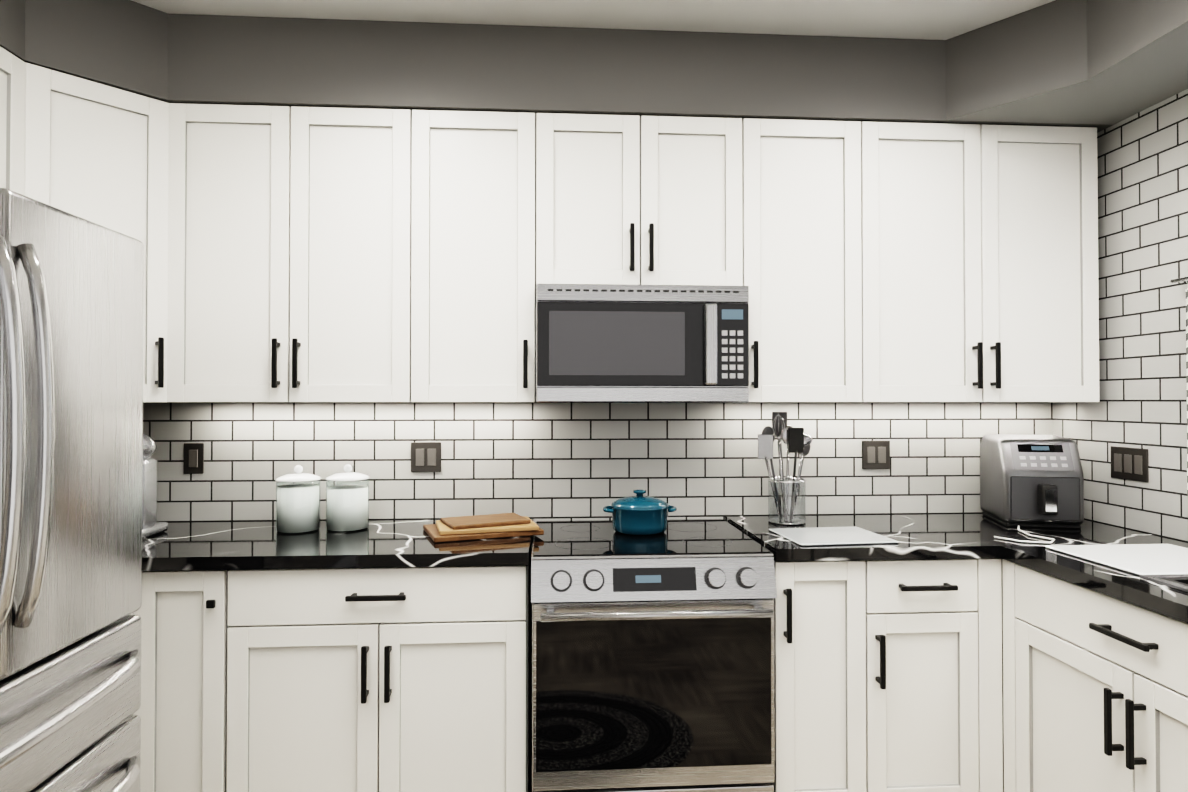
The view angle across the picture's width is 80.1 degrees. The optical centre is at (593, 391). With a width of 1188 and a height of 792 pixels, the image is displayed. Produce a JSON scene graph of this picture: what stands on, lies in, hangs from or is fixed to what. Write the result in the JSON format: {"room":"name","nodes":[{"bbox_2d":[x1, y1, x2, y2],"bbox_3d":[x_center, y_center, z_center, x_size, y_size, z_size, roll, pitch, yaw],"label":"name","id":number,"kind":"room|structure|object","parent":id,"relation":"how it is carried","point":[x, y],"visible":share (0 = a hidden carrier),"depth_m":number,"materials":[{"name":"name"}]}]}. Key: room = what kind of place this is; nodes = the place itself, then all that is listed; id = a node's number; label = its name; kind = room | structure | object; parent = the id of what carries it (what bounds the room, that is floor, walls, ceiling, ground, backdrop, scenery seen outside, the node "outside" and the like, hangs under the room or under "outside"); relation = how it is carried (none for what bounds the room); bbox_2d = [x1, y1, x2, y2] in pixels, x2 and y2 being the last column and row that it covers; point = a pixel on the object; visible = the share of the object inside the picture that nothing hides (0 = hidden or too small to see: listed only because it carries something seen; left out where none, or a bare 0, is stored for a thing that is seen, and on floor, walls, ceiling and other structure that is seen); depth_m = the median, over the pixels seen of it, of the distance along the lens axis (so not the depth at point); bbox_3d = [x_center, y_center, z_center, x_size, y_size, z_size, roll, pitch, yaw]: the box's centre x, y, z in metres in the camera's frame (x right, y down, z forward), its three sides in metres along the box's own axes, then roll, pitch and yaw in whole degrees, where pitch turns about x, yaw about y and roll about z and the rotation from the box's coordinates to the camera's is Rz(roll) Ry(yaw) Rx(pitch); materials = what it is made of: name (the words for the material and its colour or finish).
{"room":"kitchen","nodes":[
{"label":"kitchen","id":0,"kind":"room"},
{"bbox_2d":[529,748,531,791],"bbox_3d":[0.083,1.438,0.342,4.340,0.080,5.300,0,-1,-4],"label":"floor","id":1,"kind":"structure","parent":0,"point":[530,789],"depth_m":2.62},
{"bbox_2d":[0,188,143,791],"bbox_3d":[-1.449,0.519,1.155,0.966,1.775,1.020,0,-1,-4],"label":"fridge","id":2,"kind":"object","parent":1,"relation":"on","point":[71,365],"visible":1,"depth_m":1.42,"materials":[{"name":"grey metal"}]},
{"bbox_2d":[154,569,249,791],"bbox_3d":[-1.266,0.983,2.454,0.380,0.880,0.618,0,-1,-4],"label":"base cabinet","id":3,"kind":"object","parent":1,"relation":"on","point":[204,615],"depth_m":2.16,"materials":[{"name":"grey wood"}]},
{"bbox_2d":[250,541,531,791],"bbox_3d":[-0.719,0.983,2.489,0.986,0.880,0.618,0,-1,-4],"label":"base cabinet","id":4,"kind":"object","parent":1,"relation":"on","point":[373,679],"depth_m":2.19,"materials":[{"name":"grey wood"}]},
{"bbox_2d":[142,518,532,570],"bbox_3d":[-1.148,0.522,2.454,1.852,0.039,0.643,0,-1,-4],"label":"countertop","id":5,"kind":"structure","parent":4,"relation":"on","point":[223,545],"depth_m":2.25,"materials":[{"name":"black stone"}]},
{"bbox_2d":[142,433,167,538],"bbox_3d":[-1.702,0.311,2.444,0.352,0.381,0.224,0,-1,-4],"label":"stand mixer","id":6,"kind":"object","parent":5,"relation":"on","point":[151,526],"visible":0.17,"depth_m":2.44,"materials":[{"name":"silver metal"}]},
{"bbox_2d":[275,465,320,533],"bbox_3d":[-1.073,0.384,2.564,0.154,0.237,0.154,0,-1,-4],"label":"flour canister","id":7,"kind":"object","parent":5,"relation":"on","point":[297,509],"visible":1,"depth_m":2.51,"materials":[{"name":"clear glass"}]},
{"bbox_2d":[325,464,369,531],"bbox_3d":[-0.904,0.385,2.595,0.154,0.237,0.154,0,-1,-4],"label":"sugar canister","id":8,"kind":"object","parent":5,"relation":"on","point":[347,508],"visible":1,"depth_m":2.54,"materials":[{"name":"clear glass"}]},
{"bbox_2d":[423,513,543,542],"bbox_3d":[-0.396,0.478,2.522,0.381,0.048,0.271,0,-1,-22],"label":"cutting boards","id":9,"kind":"object","parent":5,"relation":"on","point":[475,527],"visible":1,"depth_m":2.44,"materials":[{"name":"brown wood"}]},
{"bbox_2d":[531,519,776,791],"bbox_3d":[0.170,0.967,2.483,0.766,0.911,0.726,0,-1,-4],"label":"range oven","id":10,"kind":"object","parent":1,"relation":"on","point":[652,663],"visible":0.96,"depth_m":2.19,"materials":[{"name":"silver metal"}]},
{"bbox_2d":[603,490,676,535],"bbox_3d":[0.168,0.436,2.594,0.274,0.153,0.212,0,-1,-4],"label":"pot","id":11,"kind":"object","parent":10,"relation":"on","point":[639,514],"visible":1,"depth_m":2.52,"materials":[{"name":"teal metal"}]},
{"bbox_2d":[772,560,893,791],"bbox_3d":[0.742,0.984,2.584,0.370,0.880,0.618,0,-1,-4],"label":"base cabinet","id":12,"kind":"object","parent":1,"relation":"on","point":[888,675],"depth_m":2.28,"materials":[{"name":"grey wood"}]},
{"bbox_2d":[725,514,997,560],"bbox_3d":[0.919,0.523,2.588,0.726,0.039,0.643,0,-1,-4],"label":"countertop","id":13,"kind":"structure","parent":12,"relation":"on","point":[918,537],"depth_m":2.40,"materials":[{"name":"black stone"}]},
{"bbox_2d":[758,412,811,525],"bbox_3d":[0.741,0.292,2.734,0.222,0.426,0.144,0,-1,-4],"label":"utensil holder","id":14,"kind":"object","parent":13,"relation":"on","point":[797,440],"visible":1,"depth_m":2.72,"materials":[{"name":"clear glass"}]},
{"bbox_2d":[769,526,898,545],"bbox_3d":[0.819,0.498,2.446,0.340,0.007,0.280,0,-1,-8],"label":"board","id":15,"kind":"object","parent":13,"relation":"on","point":[821,536],"visible":0.98,"depth_m":2.41,"materials":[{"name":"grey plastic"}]},
{"bbox_2d":[894,558,985,791],"bbox_3d":[1.017,0.985,2.602,0.440,0.880,0.618,0,-1,-4],"label":"base cabinet","id":16,"kind":"object","parent":1,"relation":"on","point":[940,604],"depth_m":2.31,"materials":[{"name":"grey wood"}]},
{"bbox_2d":[986,558,1003,791],"bbox_3d":[1.565,0.985,2.638,0.782,0.880,0.618,0,-1,-4],"label":"base cabinet","id":17,"kind":"object","parent":1,"relation":"on","point":[994,581],"depth_m":2.31,"materials":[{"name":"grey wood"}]},
{"bbox_2d":[1002,559,1187,791],"bbox_3d":[1.688,0.976,1.858,0.637,0.880,0.992,0,-1,-4],"label":"base cabinet","id":18,"kind":"object","parent":1,"relation":"on","point":[1095,691],"visible":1,"depth_m":1.93,"materials":[{"name":"white wood"}]},
{"bbox_2d":[950,513,1153,540],"bbox_3d":[1.610,0.524,2.633,0.360,0.039,0.643,0,-1,-4],"label":"countertop","id":19,"kind":"structure","parent":18,"relation":"on","point":[1087,532],"depth_m":2.53,"materials":[{"name":"black stone"}]},
{"bbox_2d":[980,434,1083,543],"bbox_3d":[1.610,0.337,2.623,0.508,0.334,0.594,0,-1,-4],"label":"air fryer","id":20,"kind":"object","parent":19,"relation":"on","point":[1036,481],"visible":1,"depth_m":2.62,"materials":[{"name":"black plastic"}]},
{"bbox_2d":[922,514,1187,622],"bbox_3d":[1.687,0.511,1.574,0.676,0.039,2.768,0,-1,-4],"label":"countertop","id":21,"kind":"structure","parent":18,"relation":"on","point":[1113,582],"depth_m":2.03,"materials":[{"name":"black stone"}]},
{"bbox_2d":[1045,544,1187,575],"bbox_3d":[1.664,0.493,2.092,0.420,0.008,0.370,0,-1,-4],"label":"board","id":22,"kind":"object","parent":21,"relation":"on","point":[1153,559],"visible":0.86,"depth_m":2.10,"materials":[{"name":"white plastic"}]},
{"bbox_2d":[1140,574,1187,591],"bbox_3d":[1.695,0.592,1.454,0.434,0.218,0.874,0,-1,-4],"label":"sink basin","id":23,"kind":"object","parent":21,"relation":"in","point":[1179,582],"visible":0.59,"depth_m":1.83,"materials":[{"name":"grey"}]},
{"bbox_2d":[131,0,1054,39],"bbox_3d":[0.083,-1.372,0.375,4.340,0.080,5.300,0,-1,-4],"label":"ceiling","id":24,"kind":"structure","parent":0,"point":[927,19],"depth_m":2.44,"materials":[{"name":"white paint"}]},
{"bbox_2d":[0,0,1187,132],"bbox_3d":[0.057,-1.177,0.772,4.040,0.300,4.199,0,-1,-4],"label":"soffit","id":25,"kind":"structure","parent":0,"point":[1100,65],"depth_m":2.50,"materials":[{"name":"grey paint"}]},
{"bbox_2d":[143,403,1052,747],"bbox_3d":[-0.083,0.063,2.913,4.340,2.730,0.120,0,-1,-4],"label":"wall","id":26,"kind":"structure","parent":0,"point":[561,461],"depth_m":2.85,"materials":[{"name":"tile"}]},
{"bbox_2d":[0,46,27,196],"bbox_3d":[-1.859,-0.490,1.929,0.363,1.046,0.543,0,-1,-4],"label":"upper cabinet","id":27,"kind":"object","parent":26,"relation":"attached to","point":[13,71],"depth_m":2.11,"materials":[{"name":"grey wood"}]},
{"bbox_2d":[28,63,179,402],"bbox_3d":[-1.746,-0.484,2.423,0.652,1.046,0.651,0,-1,-4],"label":"upper cabinet","id":28,"kind":"object","parent":26,"relation":"attached to","point":[106,156],"depth_m":2.36,"materials":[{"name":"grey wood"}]},
{"bbox_2d":[184,443,203,473],"bbox_3d":[-1.558,0.260,2.750,0.075,0.118,0.009,0,-1,-4],"label":"light switch","id":29,"kind":"object","parent":26,"relation":"attached to","point":[193,458],"visible":1,"depth_m":2.75,"materials":[{"name":"grey plastic"}]},
{"bbox_2d":[180,103,311,402],"bbox_3d":[-1.276,-0.482,2.599,0.530,1.046,0.361,0,-1,-4],"label":"upper cabinet","id":30,"kind":"object","parent":26,"relation":"attached to","point":[296,254],"depth_m":2.47,"materials":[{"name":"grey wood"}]},
{"bbox_2d":[312,107,431,402],"bbox_3d":[-0.868,-0.482,2.647,0.548,1.046,0.318,0,-1,-4],"label":"upper cabinet","id":31,"kind":"object","parent":26,"relation":"attached to","point":[372,167],"depth_m":2.50,"materials":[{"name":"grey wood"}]},
{"bbox_2d":[411,442,440,471],"bbox_3d":[-0.667,0.260,2.808,0.118,0.118,0.009,0,-1,-4],"label":"light switch","id":32,"kind":"object","parent":26,"relation":"attached to","point":[425,456],"visible":1,"depth_m":2.81,"materials":[{"name":"grey metal"}]},
{"bbox_2d":[432,110,559,402],"bbox_3d":[-0.439,-0.481,2.675,0.570,1.046,0.318,0,-1,-4],"label":"upper cabinet","id":33,"kind":"object","parent":26,"relation":"attached to","point":[496,175],"depth_m":2.53,"materials":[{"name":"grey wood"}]},
{"bbox_2d":[560,113,747,285],"bbox_3d":[0.158,-0.689,2.716,0.756,0.629,0.318,0,-1,-4],"label":"upper cabinet","id":34,"kind":"object","parent":26,"relation":"attached to","point":[645,200],"depth_m":2.56,"materials":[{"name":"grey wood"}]},
{"bbox_2d":[536,284,748,402],"bbox_3d":[0.162,-0.167,2.649,0.750,0.414,0.437,0,-1,-4],"label":"microwave","id":35,"kind":"object","parent":34,"relation":"attached to","point":[611,343],"visible":1,"depth_m":2.46,"materials":[{"name":"silver metal"}]},
{"bbox_2d":[748,118,887,402],"bbox_3d":[0.758,-0.480,2.753,0.576,1.046,0.318,0,-1,-4],"label":"upper cabinet","id":36,"kind":"object","parent":26,"relation":"attached to","point":[816,187],"depth_m":2.61,"materials":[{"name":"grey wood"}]},
{"bbox_2d":[862,441,889,468],"bbox_3d":[1.169,0.262,2.927,0.118,0.118,0.009,0,-1,-4],"label":"light switch","id":37,"kind":"object","parent":26,"relation":"attached to","point":[875,454],"visible":1,"depth_m":2.92,"materials":[{"name":"grey metal"}]},
{"bbox_2d":[884,122,1099,402],"bbox_3d":[1.406,-0.480,2.795,0.984,1.046,0.318,0,-1,-4],"label":"upper cabinet","id":38,"kind":"object","parent":26,"relation":"attached to","point":[991,283],"depth_m":2.65,"materials":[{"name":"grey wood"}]},
{"bbox_2d":[1053,89,1187,541],"bbox_3d":[2.169,0.034,0.494,0.140,2.730,5.000,0,-1,-4],"label":"wall","id":39,"kind":"structure","parent":0,"point":[1142,158],"depth_m":2.54,"materials":[{"name":"tile"}]},
{"bbox_2d":[1111,446,1148,481],"bbox_3d":[1.957,0.264,2.588,0.009,0.118,0.165,0,-1,-4],"label":"light switch","id":40,"kind":"object","parent":39,"relation":"attached to","point":[1127,463],"visible":1,"depth_m":2.58,"materials":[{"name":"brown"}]},
{"bbox_2d":[1170,276,1187,283],"bbox_3d":[1.992,-0.361,1.668,0.058,0.047,1.395,0,-1,-4],"label":"curtain rod","id":41,"kind":"object","parent":39,"relation":"attached to","point":[1184,279],"visible":0.98,"depth_m":2.33,"materials":[{"name":"silver metal"}]},
{"bbox_2d":[1186,288,1187,495],"bbox_3d":[1.944,-0.001,2.174,0.054,0.670,0.270,0,-1,-4],"label":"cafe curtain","id":42,"kind":"object","parent":39,"relation":"attached to","point":[1187,374],"visible":1,"depth_m":2.28,"materials":[{"name":"white"}]}
]}

